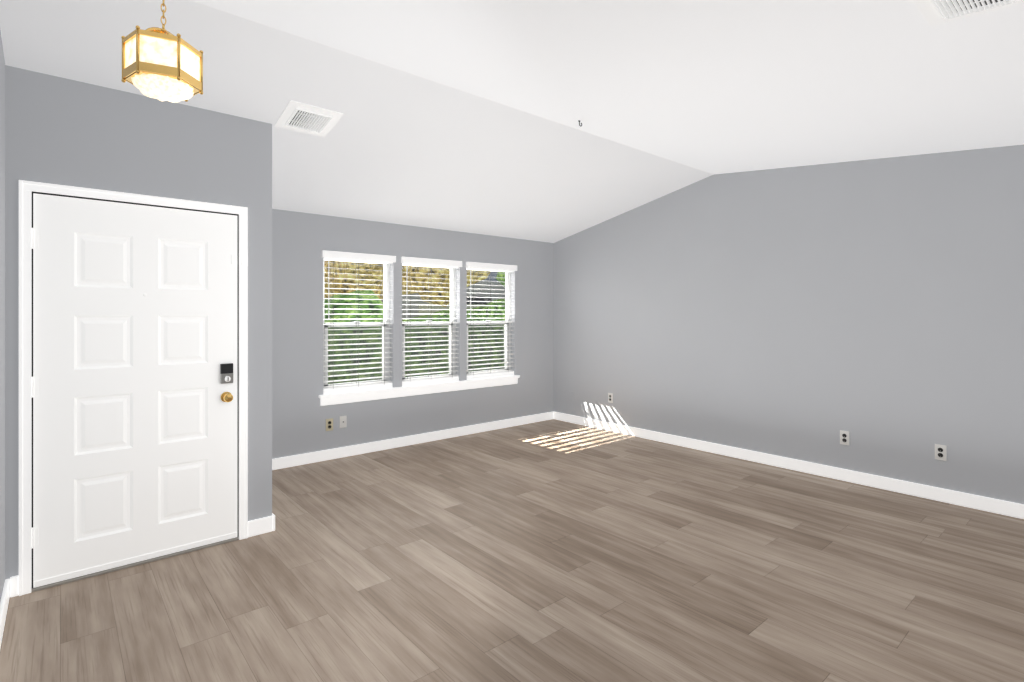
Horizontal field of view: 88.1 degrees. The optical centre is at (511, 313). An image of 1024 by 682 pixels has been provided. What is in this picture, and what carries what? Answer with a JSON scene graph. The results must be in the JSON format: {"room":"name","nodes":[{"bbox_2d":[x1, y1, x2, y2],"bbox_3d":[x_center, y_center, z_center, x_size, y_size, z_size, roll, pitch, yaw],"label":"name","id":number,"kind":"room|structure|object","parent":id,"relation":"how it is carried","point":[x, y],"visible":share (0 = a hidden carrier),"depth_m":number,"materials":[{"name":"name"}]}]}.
{"room":"empty living room","nodes":[
{"label":"empty living room","id":0,"kind":"room"},
{"bbox_2d":[0,30,4,601],"bbox_3d":[-0.852,-0.030,0.574,0.140,2.860,5.460,0,0,-41],"label":"wall","id":1,"kind":"structure","parent":0,"point":[2,320],"depth_m":2.48,"materials":[{"name":"grey paint"}]},
{"bbox_2d":[0,579,9,647],"bbox_3d":[-0.794,1.350,0.626,0.016,0.100,5.184,0,0,-41],"label":"baseboard","id":2,"kind":"structure","parent":1,"relation":"attached to","point":[4,602],"depth_m":2.41,"materials":[{"name":"white wood"}]},
{"bbox_2d":[5,65,271,579],"bbox_3d":[-2.113,-0.025,3.009,1.385,2.870,0.120,0,0,-41],"label":"wall","id":3,"kind":"structure","parent":0,"point":[64,131],"depth_m":2.95,"materials":[{"name":"grey paint"}]},
{"bbox_2d":[19,180,247,595],"bbox_3d":[-2.089,0.368,3.010,1.046,2.064,0.149,0,0,-41],"label":"door frame","id":4,"kind":"structure","parent":3,"relation":"attached to","point":[27,189],"depth_m":2.68,"materials":[{"name":"white wood"}]},
{"bbox_2d":[31,193,236,587],"bbox_3d":[-2.054,0.388,2.963,0.948,1.992,0.117,0,0,-41],"label":"door","id":5,"kind":"structure","parent":3,"relation":"in","point":[134,387],"depth_m":2.93,"materials":[{"name":"white wood"}]},
{"bbox_2d":[32,537,238,591],"bbox_3d":[-2.088,1.393,3.009,0.948,0.014,0.112,0,0,-41],"label":"threshold","id":6,"kind":"object","parent":3,"relation":"attached to","point":[127,566],"visible":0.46,"depth_m":2.92,"materials":[{"name":"silver metal"}]},
{"bbox_2d":[10,516,272,597],"bbox_3d":[-2.009,1.350,3.008,1.229,0.100,0.016,0,0,-41],"label":"baseboard","id":7,"kind":"structure","parent":3,"relation":"attached to","point":[259,526],"depth_m":3.33,"materials":[{"name":"white wood"}]},
{"bbox_2d":[272,209,553,458],"bbox_3d":[-1.019,-0.030,5.797,4.300,2.860,0.140,0,0,-41],"label":"wall","id":8,"kind":"structure","parent":0,"point":[301,241],"depth_m":5.53,"materials":[{"name":"grey paint"}]},
{"bbox_2d":[326,418,332,430],"bbox_3d":[-1.750,1.065,5.074,0.070,0.115,0.010,0,0,-41],"label":"electrical outlet","id":9,"kind":"object","parent":8,"relation":"attached to","point":[329,424],"visible":1,"depth_m":5.07,"materials":[{"name":"beige plastic"}]},
{"bbox_2d":[340,415,346,427],"bbox_3d":[-1.647,1.055,5.162,0.070,0.115,0.010,0,0,-41],"label":"electrical outlet","id":10,"kind":"object","parent":8,"relation":"attached to","point":[343,421],"visible":1,"depth_m":5.16,"materials":[{"name":"white plastic"}]},
{"bbox_2d":[322,250,395,393],"bbox_3d":[-1.551,0.085,5.319,0.764,1.370,0.165,0,0,-41],"label":"window","id":11,"kind":"structure","parent":8,"relation":"in","point":[385,366],"depth_m":5.32,"materials":[{"name":"white plastic"}]},
{"bbox_2d":[272,411,553,469],"bbox_3d":[-0.940,1.350,5.763,3.944,0.100,0.016,0,0,-41],"label":"baseboard","id":12,"kind":"structure","parent":8,"relation":"attached to","point":[308,458],"depth_m":5.55,"materials":[{"name":"white wood"}]},
{"bbox_2d":[319,375,519,405],"bbox_3d":[-0.893,0.822,5.839,2.505,0.107,0.130,0,0,-41],"label":"window sill","id":13,"kind":"structure","parent":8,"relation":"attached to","point":[364,395],"depth_m":5.64,"materials":[{"name":"white wood"}]},
{"bbox_2d":[401,257,461,385],"bbox_3d":[-0.913,0.085,5.865,0.764,1.370,0.165,0,0,-41],"label":"window","id":14,"kind":"structure","parent":8,"relation":"in","point":[451,331],"depth_m":5.88,"materials":[{"name":"white plastic"}]},
{"bbox_2d":[466,262,516,379],"bbox_3d":[-0.278,0.085,6.407,0.764,1.370,0.165,0,0,-41],"label":"window","id":15,"kind":"structure","parent":8,"relation":"in","point":[507,338],"depth_m":6.44,"materials":[{"name":"white plastic"}]},
{"bbox_2d":[0,419,1023,681],"bbox_3d":[0.719,1.440,2.850,5.485,0.080,6.880,0,0,-41],"label":"floor","id":16,"kind":"structure","parent":0,"point":[552,551],"depth_m":2.73,"materials":[{"name":"brown wood"}]},
{"bbox_2d":[0,0,1023,242],"bbox_3d":[0.719,-1.226,2.850,5.485,0.628,6.880,0,0,-41],"label":"ceiling","id":17,"kind":"structure","parent":0,"point":[462,115],"depth_m":3.00,"materials":[{"name":"white paint"}]},
{"bbox_2d":[121,0,202,102],"bbox_3d":[-1.331,-1.092,2.020,0.255,0.541,0.255,0,0,-41],"label":"lantern pendant light","id":18,"kind":"object","parent":17,"relation":"hanging from","point":[162,64],"visible":1,"depth_m":1.95,"materials":[{"name":"gold metal"}]},
{"bbox_2d":[274,100,342,136],"bbox_3d":[-1.312,-1.245,3.414,0.330,0.018,0.330,0,-12,-40],"label":"ceiling vent","id":19,"kind":"object","parent":17,"relation":"in","point":[310,119],"visible":1,"depth_m":3.40,"materials":[{"name":"white metal"}]},
{"bbox_2d":[912,0,1023,25],"bbox_3d":[1.660,-1.133,1.906,0.310,0.018,0.310,0,6,-41],"label":"ceiling vent","id":20,"kind":"object","parent":17,"relation":"in","point":[934,12],"visible":1,"depth_m":1.97,"materials":[{"name":"white metal"}]},
{"bbox_2d":[554,145,1023,503],"bbox_3d":[2.751,-0.030,4.585,0.140,2.860,6.880,0,0,-41],"label":"wall","id":21,"kind":"structure","parent":0,"point":[873,307],"depth_m":4.56,"materials":[{"name":"grey paint"}]},
{"bbox_2d":[608,393,612,402],"bbox_3d":[1.174,1.005,6.316,0.010,0.115,0.070,0,0,-41],"label":"electrical outlet","id":22,"kind":"object","parent":21,"relation":"attached to","point":[610,397],"visible":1,"depth_m":6.31,"materials":[{"name":"white plastic"}]},
{"bbox_2d":[554,412,1023,518],"bbox_3d":[2.697,1.350,4.529,0.016,0.100,6.584,0,0,-41],"label":"baseboard","id":23,"kind":"structure","parent":21,"relation":"attached to","point":[997,506],"depth_m":4.53,"materials":[{"name":"white wood"}]},
{"bbox_2d":[840,430,849,444],"bbox_3d":[2.785,1.040,4.430,0.010,0.115,0.070,0,0,-41],"label":"electrical outlet","id":24,"kind":"object","parent":21,"relation":"attached to","point":[844,437],"visible":1,"depth_m":4.43,"materials":[{"name":"white plastic"}]},
{"bbox_2d":[935,444,946,460],"bbox_3d":[3.197,1.035,3.947,0.010,0.115,0.070,0,0,-41],"label":"electrical outlet","id":25,"kind":"object","parent":21,"relation":"attached to","point":[940,452],"visible":1,"depth_m":3.94,"materials":[{"name":"white plastic"}]},
{"bbox_3d":[-2.132,-0.030,4.005,0.120,2.860,1.420,0,0,-40],"label":"wall","id":26,"kind":"structure","parent":0,"visible":0},
{"bbox_2d":[272,513,274,530],"bbox_3d":[-1.985,1.350,3.938,0.016,0.100,1.400,0,0,-41],"label":"baseboard return","id":27,"kind":"object","parent":26,"relation":"attached to","point":[273,515],"visible":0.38,"depth_m":3.41,"materials":[{"name":"white wood"}]},
{"label":"outside","id":28,"kind":"structure","parent":0,"visible":0},
{"bbox_3d":[-2.514,1.660,18.342,60.000,0.280,20.840,0,0,-40],"label":"lawn","id":29,"kind":"structure","parent":28,"visible":0},
{"bbox_2d":[324,260,490,306],"bbox_3d":[-2.979,-1.900,11.189,7.231,7.218,5.734,0,0,-41],"label":"autumn leaves","id":30,"kind":"object","parent":29,"relation":"on","point":[417,280],"depth_m":10.77,"materials":[{"name":"brown plant"}]},
{"bbox_2d":[324,272,504,383],"bbox_3d":[-0.716,-0.378,10.373,8.903,4.424,3.745,0,0,-41],"label":"shrubs","id":31,"kind":"object","parent":29,"relation":"on","point":[339,300],"depth_m":7.37,"materials":[{"name":"green plant"}]},
{"bbox_2d":[418,303,484,315],"bbox_3d":[-0.183,0.725,14.612,5.500,1.950,0.060,0,0,-41],"label":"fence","id":32,"kind":"object","parent":29,"relation":"on","point":[430,307],"depth_m":13.04,"materials":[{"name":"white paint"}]},
{"bbox_2d":[402,271,504,317],"bbox_3d":[-1.908,-0.750,25.330,12.800,4.900,7.800,0,0,-41],"label":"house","id":33,"kind":"structure","parent":29,"relation":"on","point":[484,286],"depth_m":21.18,"materials":[{"name":"grey"}]}
]}

